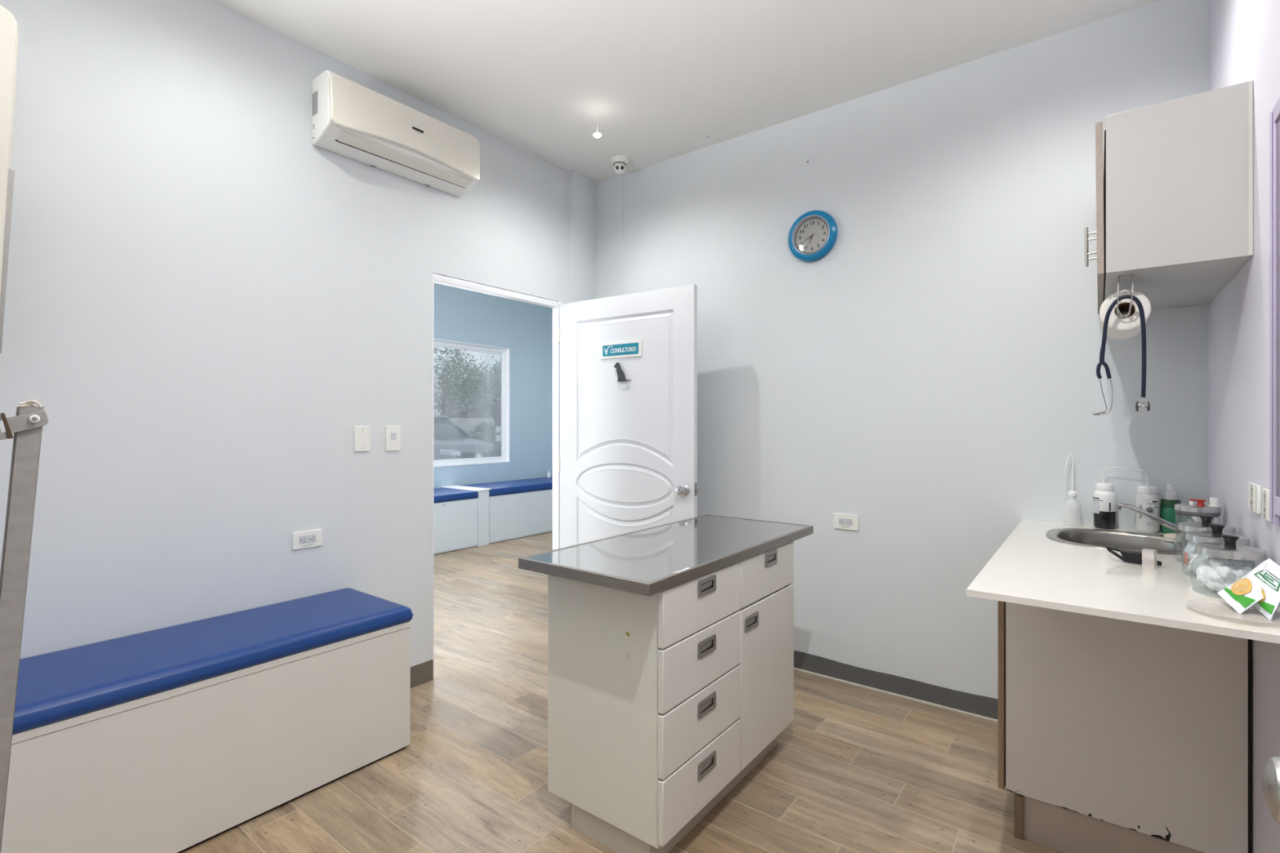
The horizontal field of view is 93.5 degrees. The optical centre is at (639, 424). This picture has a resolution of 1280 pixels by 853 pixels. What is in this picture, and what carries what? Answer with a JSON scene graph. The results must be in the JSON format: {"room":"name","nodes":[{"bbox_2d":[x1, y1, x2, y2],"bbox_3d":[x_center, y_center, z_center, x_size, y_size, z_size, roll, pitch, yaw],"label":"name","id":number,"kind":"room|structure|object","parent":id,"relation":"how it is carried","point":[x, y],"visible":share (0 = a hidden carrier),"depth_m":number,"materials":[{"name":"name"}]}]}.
{"room":"veterinary clinic","nodes":[
{"label":"veterinary clinic","id":0,"kind":"room"},
{"bbox_2d":[0,0,595,666],"bbox_3d":[-0.513,-0.163,3.785,0.095,2.925,7.800,0,0,37],"label":"wall","id":1,"kind":"structure","parent":0,"point":[206,300],"depth_m":2.31,"materials":[{"name":"grey paint"}]},
{"bbox_2d":[0,4,17,353],"bbox_3d":[-2.035,-0.730,1.577,0.249,1.059,0.542,0,0,37],"label":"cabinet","id":2,"kind":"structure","parent":1,"relation":"attached to","point":[8,24],"depth_m":1.70,"materials":[{"name":"paint"}]},
{"bbox_2d":[292,528,321,550],"bbox_3d":[-1.424,0.492,2.579,0.009,0.074,0.120,0,0,37],"label":"wall outlet","id":3,"kind":"object","parent":1,"relation":"attached to","point":[313,538],"visible":1,"depth_m":2.57,"materials":[{"name":"white plastic"}]},
{"bbox_2d":[354,426,369,452],"bbox_3d":[-1.278,0.066,2.771,0.008,0.117,0.074,0,0,37],"label":"cover","id":4,"kind":"object","parent":1,"relation":"attached to","point":[362,433],"visible":1,"depth_m":2.77,"materials":[{"name":"white plastic"}]},
{"bbox_2d":[385,426,400,450],"bbox_3d":[-1.185,0.066,2.892,0.009,0.120,0.076,0,0,37],"label":"light switch","id":5,"kind":"object","parent":1,"relation":"attached to","point":[393,433],"visible":1,"depth_m":2.89,"materials":[{"name":"white plastic"}]},
{"bbox_2d":[311,70,479,196],"bbox_3d":[-1.116,-1.345,2.842,0.180,0.286,0.761,0,0,37],"label":"air conditioner","id":6,"kind":"object","parent":1,"relation":"attached to","point":[353,120],"visible":1,"depth_m":2.73,"materials":[{"name":"white plastic"}]},
{"bbox_2d":[410,659,433,688],"bbox_3d":[-1.185,1.248,2.896,0.004,0.105,0.428,0,0,37],"label":"baseboard","id":7,"kind":"structure","parent":1,"relation":"attached to","point":[423,673],"depth_m":3.01,"materials":[{"name":"grey paint"}]},
{"bbox_2d":[431,273,562,659],"bbox_3d":[-0.795,0.263,3.445,0.057,2.074,0.923,0,0,38],"label":"trim","id":8,"kind":"structure","parent":1,"relation":"attached to","point":[436,278],"depth_m":3.77,"materials":[{"name":"white paint"}]},
{"bbox_2d":[558,284,697,548],"bbox_3d":[-0.114,0.270,3.483,0.977,2.044,0.099,0,0,34],"label":"door","id":9,"kind":"structure","parent":1,"relation":"in","point":[628,459],"depth_m":3.47,"materials":[{"name":"white paint"}]},
{"bbox_2d":[600,339,641,359],"bbox_3d":[-0.112,-0.435,3.492,0.292,0.094,0.009,0,0,34],"label":"door sign","id":10,"kind":"object","parent":9,"relation":"attached to","point":[627,348],"visible":1,"depth_m":3.48,"materials":[{"name":"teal plastic"}]},
{"bbox_2d":[613,362,631,389],"bbox_3d":[-0.102,-0.281,3.475,0.121,0.157,0.026,0,0,34],"label":"hook","id":11,"kind":"object","parent":9,"relation":"attached to","point":[621,377],"visible":1,"depth_m":3.48,"materials":[{"name":"grey plastic"}]},
{"bbox_2d":[433,282,552,488],"bbox_3d":[-3.112,-0.163,5.766,0.120,2.925,7.800,0,0,37],"label":"wall","id":12,"kind":"structure","parent":0,"point":[460,315],"depth_m":7.66,"materials":[{"name":"blue paint"}]},
{"bbox_2d":[433,338,510,467],"bbox_3d":[-2.424,-0.241,6.665,0.123,1.440,2.423,0,0,37],"label":"window","id":13,"kind":"structure","parent":12,"relation":"in","point":[504,352],"depth_m":7.56,"materials":[{"name":"white paint"}]},
{"bbox_2d":[181,531,1062,852],"bbox_3d":[-0.591,1.340,3.845,6.500,0.080,8.000,0,0,37],"label":"floor","id":14,"kind":"structure","parent":0,"point":[855,769],"depth_m":2.22,"materials":[{"name":"brown wood"}]},
{"bbox_2d":[0,400,48,852],"bbox_3d":[-1.014,0.632,0.800,0.326,1.337,0.032,0,0,-44],"label":"metal arm","id":15,"kind":"object","parent":14,"relation":"on","point":[28,423],"visible":1,"depth_m":0.89,"materials":[{"name":"metal"}]},
{"bbox_2d":[29,414,39,422],"bbox_3d":[-0.898,-0.009,0.893,0.012,0.012,0.004,0,0,-45],"label":"washer","id":16,"kind":"object","parent":15,"relation":"in","point":[33,418],"depth_m":0.89,"materials":[{"name":"silver metal"}]},
{"bbox_2d":[0,621,411,852],"bbox_3d":[-1.700,1.046,1.809,0.498,0.509,1.921,0,0,37],"label":"storage bench","id":17,"kind":"object","parent":14,"relation":"on","point":[177,770],"visible":0.61,"depth_m":1.88,"materials":[{"name":"laminate"}]},
{"bbox_2d":[12,587,413,734],"bbox_3d":[-1.694,0.759,1.810,0.511,0.063,1.934,0,0,37],"label":"seat cushion","id":18,"kind":"object","parent":17,"relation":"on","point":[55,686],"visible":1,"depth_m":1.95,"materials":[{"name":"blue leather"}]},
{"bbox_2d":[433,497,478,554],"bbox_3d":[-2.846,1.039,5.474,0.653,0.510,2.858,0,0,37],"label":"storage bench","id":19,"kind":"object","parent":14,"relation":"on","point":[455,523],"visible":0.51,"depth_m":6.19,"materials":[{"name":"laminate"}]},
{"bbox_2d":[433,488,478,503],"bbox_3d":[-2.835,0.746,5.463,0.636,0.074,2.863,0,0,37],"label":"seat cushion","id":20,"kind":"object","parent":19,"relation":"on","point":[440,495],"visible":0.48,"depth_m":6.25,"materials":[{"name":"blue leather"}]},
{"bbox_2d":[440,484,490,546],"bbox_3d":[-1.934,0.999,6.666,0.660,0.603,0.170,0,0,37],"label":"divider","id":21,"kind":"object","parent":14,"relation":"on","point":[483,493],"visible":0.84,"depth_m":6.48,"materials":[{"name":"laminate"}]},
{"bbox_2d":[488,488,552,543],"bbox_3d":[-1.258,1.039,7.561,0.650,0.510,2.095,0,0,37],"label":"storage bench","id":22,"kind":"object","parent":14,"relation":"on","point":[518,515],"visible":0.34,"depth_m":6.86,"materials":[{"name":"laminate"}]},
{"bbox_2d":[461,476,552,496],"bbox_3d":[-1.243,0.742,7.553,0.636,0.082,2.098,0,0,37],"label":"seat cushion","id":23,"kind":"object","parent":22,"relation":"on","point":[514,486],"visible":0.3,"depth_m":7.02,"materials":[{"name":"blue leather"}]},
{"bbox_2d":[546,470,551,477],"bbox_3d":[-1.208,0.657,7.985,0.050,0.090,0.050,0,0,37],"label":"bottle","id":24,"kind":"object","parent":23,"relation":"on","point":[548,474],"visible":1,"depth_m":7.97,"materials":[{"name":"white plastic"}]},
{"bbox_2d":[547,541,793,852],"bbox_3d":[0.158,0.885,2.211,0.476,0.829,0.920,0,0,37],"label":"base cabinet","id":25,"kind":"object","parent":14,"relation":"on","point":[660,704],"visible":0.98,"depth_m":1.88,"materials":[{"name":"beige laminate"}]},
{"bbox_2d":[518,514,813,596],"bbox_3d":[0.174,0.452,2.275,0.530,0.035,1.190,0,0,37],"label":"countertop","id":26,"kind":"structure","parent":25,"relation":"on","point":[648,562],"depth_m":2.05,"materials":[{"name":"metal"}]},
{"bbox_2d":[997,600,1252,852],"bbox_3d":[1.619,0.862,2.071,0.576,0.876,0.813,0,0,37],"label":"base cabinet","id":27,"kind":"object","parent":14,"relation":"on","point":[1115,735],"visible":0.77,"depth_m":1.74,"materials":[{"name":"laminate"}]},
{"bbox_2d":[966,520,1279,644],"bbox_3d":[1.451,0.415,1.854,0.581,0.016,1.369,0,0,37],"label":"countertop","id":28,"kind":"structure","parent":27,"relation":"on","point":[1029,568],"depth_m":1.51,"materials":[{"name":"white stone"}]},
{"bbox_2d":[1063,453,1081,526],"bbox_3d":[1.746,0.262,2.429,0.058,0.289,0.058,0,0,37],"label":"wash bottle","id":29,"kind":"object","parent":28,"relation":"on","point":[1072,508],"visible":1,"depth_m":2.42,"materials":[{"name":"white plastic"}]},
{"bbox_2d":[1093,466,1125,528],"bbox_3d":[1.836,0.286,2.364,0.091,0.242,0.072,0,0,14],"label":"wash bottle","id":30,"kind":"object","parent":28,"relation":"on","point":[1104,496],"visible":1,"depth_m":2.34,"materials":[{"name":"plastic"}]},
{"bbox_2d":[1045,528,1186,555],"bbox_3d":[1.694,0.493,2.111,0.448,0.179,0.448,0,0,37],"label":"sink","id":31,"kind":"object","parent":28,"relation":"in","point":[1146,543],"visible":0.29,"depth_m":2.25,"materials":[{"name":"metal"}]},
{"bbox_2d":[1162,533,1188,544],"bbox_3d":[1.828,0.387,2.038,0.090,0.029,0.082,0,0,37],"label":"folded cloth","id":32,"kind":"object","parent":31,"relation":"on","point":[1175,538],"visible":0.65,"depth_m":2.02,"materials":[{"name":"beige fabric"}]},
{"bbox_2d":[1106,546,1161,565],"bbox_3d":[1.443,0.386,1.760,0.025,0.040,0.127,0,0,-44],"label":"otoscope tip","id":33,"kind":"object","parent":28,"relation":"on","point":[1131,557],"visible":1,"depth_m":1.75,"materials":[{"name":"black plastic"}]},
{"bbox_2d":[1126,467,1159,533],"bbox_3d":[1.925,0.287,2.296,0.074,0.240,0.089,0,0,-27],"label":"wash bottle","id":34,"kind":"object","parent":28,"relation":"on","point":[1147,499],"visible":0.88,"depth_m":2.27,"materials":[{"name":"white plastic"}]},
{"bbox_2d":[1115,503,1186,533],"bbox_3d":[1.828,0.343,2.090,0.296,0.128,0.067,0,0,6],"label":"faucet","id":35,"kind":"object","parent":28,"relation":"on","point":[1162,522],"visible":0.64,"depth_m":2.08,"materials":[{"name":"silver metal"}]},
{"bbox_2d":[1160,484,1181,533],"bbox_3d":[1.982,0.315,2.249,0.057,0.184,0.057,0,0,37],"label":"bottle","id":36,"kind":"object","parent":28,"relation":"on","point":[1170,499],"visible":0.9,"depth_m":2.23,"materials":[{"name":"green plastic"}]},
{"bbox_2d":[1191,515,1201,522],"bbox_3d":[2.005,0.348,2.149,0.050,0.118,0.041,0,0,37],"label":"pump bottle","id":37,"kind":"object","parent":28,"relation":"on","point":[1197,519],"visible":0.02,"depth_m":2.14,"materials":[{"name":"white plastic"}]},
{"bbox_2d":[1174,497,1221,517],"bbox_3d":[1.816,0.321,1.961,0.113,0.171,0.113,0,0,37],"label":"canister","id":38,"kind":"object","parent":28,"relation":"on","point":[1186,509],"depth_m":1.93,"materials":[{"name":"metal"}]},
{"bbox_2d":[1184,518,1195,537],"bbox_3d":[1.819,0.346,1.966,0.070,0.072,0.071,0,0,-16],"label":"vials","id":39,"kind":"object","parent":38,"relation":"in","point":[1188,519],"visible":0.12,"depth_m":1.99,"materials":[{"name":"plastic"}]},
{"bbox_2d":[1188,498,1206,506],"bbox_3d":[1.816,0.254,1.961,0.042,0.019,0.020,0,0,37],"label":"stopper","id":40,"kind":"object","parent":38,"relation":"on","point":[1200,502],"visible":1,"depth_m":1.96,"materials":[{"name":"red plastic"}]},
{"bbox_2d":[1177,515,1235,534],"bbox_3d":[1.653,0.336,1.758,0.139,0.142,0.139,0,0,37],"label":"glass jar","id":41,"kind":"object","parent":28,"relation":"on","point":[1204,526],"visible":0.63,"depth_m":1.75,"materials":[{"name":"glass"}]},
{"bbox_2d":[1184,541,1198,559],"bbox_3d":[1.656,0.355,1.758,0.094,0.100,0.091,0,0,-34],"label":"cotton wool","id":42,"kind":"object","parent":41,"relation":"in","point":[1190,546],"visible":0.09,"depth_m":1.77,"materials":[{"name":"white fabric"}]},
{"bbox_2d":[1183,524,1249,564],"bbox_3d":[1.532,0.336,1.598,0.139,0.142,0.139,0,0,37],"label":"glass jar","id":43,"kind":"object","parent":28,"relation":"on","point":[1215,535],"visible":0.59,"depth_m":1.59,"materials":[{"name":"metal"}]},
{"bbox_2d":[1187,550,1208,573],"bbox_3d":[1.528,0.355,1.599,0.104,0.103,0.111,0,0,-7],"label":"cotton wool","id":44,"kind":"object","parent":43,"relation":"in","point":[1194,557],"visible":0.06,"depth_m":1.61,"materials":[{"name":"white fabric"}]},
{"bbox_2d":[1195,534,1267,560],"bbox_3d":[1.411,0.336,1.439,0.139,0.142,0.139,0,0,37],"label":"lid","id":45,"kind":"object","parent":28,"relation":"on","point":[1228,549],"visible":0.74,"depth_m":1.42,"materials":[{"name":"glass"}]},
{"bbox_2d":[1195,555,1255,592],"bbox_3d":[1.413,0.353,1.438,0.114,0.104,0.110,0,0,-3],"label":"cotton wool","id":46,"kind":"object","parent":45,"relation":"in","point":[1217,574],"visible":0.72,"depth_m":1.42,"materials":[{"name":"white fabric"}]},
{"bbox_3d":[1.275,0.400,1.285,0.164,0.009,0.164,0,0,37],"label":"glass dish","id":47,"kind":"object","parent":28,"relation":"on","visible":0},
{"bbox_2d":[1217,558,1279,614],"bbox_3d":[1.337,0.351,1.309,0.104,0.108,0.079,0,0,13],"label":"pouch","id":48,"kind":"object","parent":47,"relation":"on","point":[1245,593],"visible":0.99,"depth_m":1.31,"materials":[{"name":"white paper"}]},
{"bbox_2d":[1231,577,1251,595],"bbox_3d":[1.319,0.355,1.321,0.030,0.033,0.048,0,0,37],"label":"picture","id":49,"kind":"object","parent":48,"relation":"on","point":[1242,586],"depth_m":1.32},
{"bbox_2d":[1253,562,1279,621],"bbox_3d":[1.340,0.354,1.284,0.046,0.102,0.109,0,0,22],"label":"pouch","id":50,"kind":"object","parent":47,"relation":"on","point":[1269,603],"visible":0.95,"depth_m":1.27,"materials":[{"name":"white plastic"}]},
{"bbox_2d":[1258,586,1265,602],"bbox_3d":[1.326,0.362,1.291,0.010,0.031,0.047,0,0,31],"label":"picture","id":51,"kind":"object","parent":50,"relation":"on","point":[1263,590],"depth_m":1.28},
{"bbox_2d":[213,0,1159,182],"bbox_3d":[-0.591,-1.675,3.845,6.500,0.100,8.000,0,0,37],"label":"ceiling","id":52,"kind":"structure","parent":0,"point":[661,77],"depth_m":2.64,"materials":[{"name":"white paint"}]},
{"bbox_2d":[593,108,601,137],"bbox_3d":[-0.220,-1.552,3.098,0.042,0.147,0.042,0,0,37],"label":"recessed light","id":53,"kind":"object","parent":52,"relation":"in","point":[597,135],"visible":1,"depth_m":3.10,"materials":[{"name":"white paint"}]},
{"bbox_2d":[610,155,629,174],"bbox_3d":[-0.124,-1.581,3.690,0.116,0.089,0.116,0,0,37],"label":"dome camera","id":54,"kind":"object","parent":52,"relation":"attached to","point":[619,162],"visible":1,"depth_m":3.66,"materials":[{"name":"white plastic"}]},
{"bbox_2d":[595,0,1208,698],"bbox_3d":[0.967,-0.163,3.148,3.122,2.925,0.100,0,0,37],"label":"wall","id":55,"kind":"structure","parent":0,"point":[930,379],"depth_m":2.81,"materials":[{"name":"grey paint"}]},
{"bbox_2d":[622,175,623,294],"bbox_3d":[-0.110,-0.207,3.902,0.007,2.815,0.006,0,0,37],"label":"cable conduit","id":56,"kind":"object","parent":55,"relation":"attached to","point":[622,175],"depth_m":3.90,"materials":[{"name":"grey paint"}]},
{"bbox_2d":[787,210,837,262],"bbox_3d":[0.890,-0.978,3.119,0.262,0.262,0.040,0,0,37],"label":"wall clock","id":57,"kind":"object","parent":55,"relation":"attached to","point":[813,234],"visible":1,"depth_m":3.11,"materials":[{"name":"blue plastic"}]},
{"bbox_2d":[833,513,858,530],"bbox_3d":[1.035,0.490,3.027,0.122,0.078,0.009,0,0,37],"label":"wall outlet","id":58,"kind":"object","parent":55,"relation":"attached to","point":[841,521],"visible":1,"depth_m":3.02,"materials":[{"name":"white plastic"}]},
{"bbox_2d":[793,650,997,719],"bbox_3d":[0.902,1.249,3.131,3.000,0.102,0.004,0,0,37],"label":"baseboard","id":59,"kind":"structure","parent":55,"relation":"attached to","point":[981,705],"depth_m":2.87,"materials":[{"name":"grey paint"}]},
{"bbox_2d":[793,667,997,723],"bbox_3d":[0.898,1.297,3.132,2.992,0.017,0.018,0,0,37],"label":"trim","id":60,"kind":"structure","parent":55,"relation":"attached to","point":[980,717],"depth_m":2.86,"materials":[{"name":"tile"}]},
{"bbox_2d":[1208,0,1279,852],"bbox_3d":[0.854,-0.163,0.506,0.100,2.925,4.240,0,0,37],"label":"wall","id":61,"kind":"structure","parent":0,"point":[1244,35],"depth_m":1.60,"materials":[{"name":"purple paint"}]},
{"bbox_2d":[1084,80,1253,314],"bbox_3d":[1.708,-0.671,2.006,0.356,0.459,0.817,0,0,37],"label":"upper cabinet","id":62,"kind":"object","parent":61,"relation":"attached to","point":[1175,182],"visible":0.94,"depth_m":1.68,"materials":[{"name":"laminate"}]},
{"bbox_2d":[1099,290,1151,339],"bbox_3d":[1.516,-0.340,1.887,0.120,0.120,0.240,0,0,37],"label":"paper towel roll","id":63,"kind":"object","parent":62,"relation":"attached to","point":[1118,328],"visible":0.88,"depth_m":1.81,"materials":[{"name":"paper"}]},
{"bbox_2d":[1116,274,1134,318],"bbox_3d":[1.511,-0.381,1.879,0.042,0.127,0.346,0,0,37],"label":"holder","id":64,"kind":"object","parent":62,"relation":"attached to","point":[1130,277],"visible":0.91,"depth_m":1.77,"materials":[{"name":"metal"}]},
{"bbox_2d":[1093,294,1150,415],"bbox_3d":[1.405,-0.202,1.759,0.131,0.350,0.028,0,0,35],"label":"stethoscope","id":65,"kind":"object","parent":64,"relation":"hanging from","point":[1138,406],"visible":1,"depth_m":1.75,"materials":[{"name":"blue rubber"}]},
{"bbox_2d":[1248,481,1261,514],"bbox_3d":[1.578,0.188,1.547,0.009,0.072,0.125,0,0,37],"label":"wall outlet","id":66,"kind":"object","parent":61,"relation":"attached to","point":[1254,490],"visible":1,"depth_m":1.52,"materials":[{"name":"white plastic"}]},
{"bbox_2d":[1262,488,1271,521],"bbox_3d":[1.486,0.190,1.426,0.009,0.072,0.080,0,0,37],"label":"wall outlet","id":67,"kind":"object","parent":61,"relation":"attached to","point":[1265,492],"visible":0.77,"depth_m":1.42,"materials":[{"name":"white plastic"}]},
{"bbox_2d":[1262,755,1279,823],"bbox_3d":[0.474,0.271,0.309,0.100,2.042,0.865,0,0,37],"label":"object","id":68,"kind":"structure","parent":61,"relation":"in","point":[1271,775],"depth_m":0.62,"materials":[{"name":"silver metal"}]},
{"bbox_2d":[1269,97,1279,525],"bbox_3d":[1.225,-0.243,1.088,0.014,0.937,0.715,0,0,37],"label":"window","id":69,"kind":"structure","parent":61,"relation":"in","point":[1274,116],"depth_m":1.35,"materials":[{"name":"white"}]},
{"label":"outside","id":70,"kind":"structure","parent":0,"visible":0},
{"bbox_3d":[-17.182,1.470,31.949,53.940,0.100,90.000,0,0,37],"label":"ground","id":71,"kind":"structure","parent":70,"visible":0},
{"bbox_2d":[433,348,489,415],"bbox_3d":[-13.044,-2.041,41.841,6.215,6.928,6.565,0,0,5],"label":"tree","id":72,"kind":"object","parent":71,"relation":"on","point":[470,361],"visible":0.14,"depth_m":41.94,"materials":[{"name":"green plant"}]},
{"bbox_2d":[433,415,493,460],"bbox_3d":[-5.569,0.583,15.306,4.672,1.675,2.181,0,0,37],"label":"car","id":73,"kind":"object","parent":71,"relation":"on","point":[451,441],"visible":0.27,"depth_m":14.17,"materials":[{"name":"grey paint"}]},
{"bbox_2d":[461,451,492,458],"bbox_3d":[-3.776,0.770,13.941,0.115,0.260,0.840,0,0,37],"label":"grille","id":74,"kind":"object","parent":73,"relation":"attached to","point":[464,454],"depth_m":13.86,"materials":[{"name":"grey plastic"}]},
{"bbox_2d":[475,431,481,437],"bbox_3d":[-4.151,0.260,15.508,0.139,0.140,0.141,0,0,37],"label":"mirror","id":75,"kind":"object","parent":73,"relation":"attached to","point":[478,434],"depth_m":15.47,"materials":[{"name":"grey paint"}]},
{"bbox_2d":[433,346,499,422],"bbox_3d":[-6.297,-1.018,19.078,4.389,4.885,4.271,0,0,37],"label":"tree","id":76,"kind":"object","parent":71,"relation":"on","point":[444,394],"visible":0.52,"depth_m":18.95,"materials":[{"name":"green plant"}]},
{"bbox_2d":[434,358,500,415],"bbox_3d":[-9.017,-1.164,34.080,5.672,5.177,6.088,0,0,11],"label":"tree","id":77,"kind":"object","parent":71,"relation":"on","point":[487,371],"visible":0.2,"depth_m":33.34,"materials":[{"name":"green plant"}]},
{"bbox_2d":[448,417,493,435],"bbox_3d":[-7.578,0.600,17.992,17.008,1.640,0.150,0,0,-28],"label":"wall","id":78,"kind":"structure","parent":71,"relation":"on","point":[464,423],"depth_m":19.09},
{"bbox_2d":[445,396,501,417],"bbox_3d":[-5.802,0.130,26.498,5.098,2.580,3.599,0,0,0],"label":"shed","id":79,"kind":"object","parent":71,"relation":"on","point":[474,413],"visible":0.08,"depth_m":25.00,"materials":[{"name":"grey"}]},
{"bbox_2d":[467,421,493,443],"bbox_3d":[-4.412,0.718,17.779,1.067,1.666,2.841,0,0,-39],"label":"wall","id":80,"kind":"structure","parent":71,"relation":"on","point":[486,430],"depth_m":17.42,"materials":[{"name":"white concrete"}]},
{"bbox_2d":[480,355,501,417],"bbox_3d":[-4.548,-0.687,21.930,2.484,4.225,2.626,0,0,1],"label":"tree","id":81,"kind":"object","parent":71,"relation":"on","point":[498,389],"visible":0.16,"depth_m":21.53,"materials":[{"name":"green plant"}]},
{"bbox_2d":[493,402,501,457],"bbox_3d":[-2.925,0.485,12.455,0.208,1.870,0.199,0,0,37],"label":"sign pole","id":82,"kind":"object","parent":71,"relation":"on","point":[497,406],"visible":0.49,"depth_m":12.43,"materials":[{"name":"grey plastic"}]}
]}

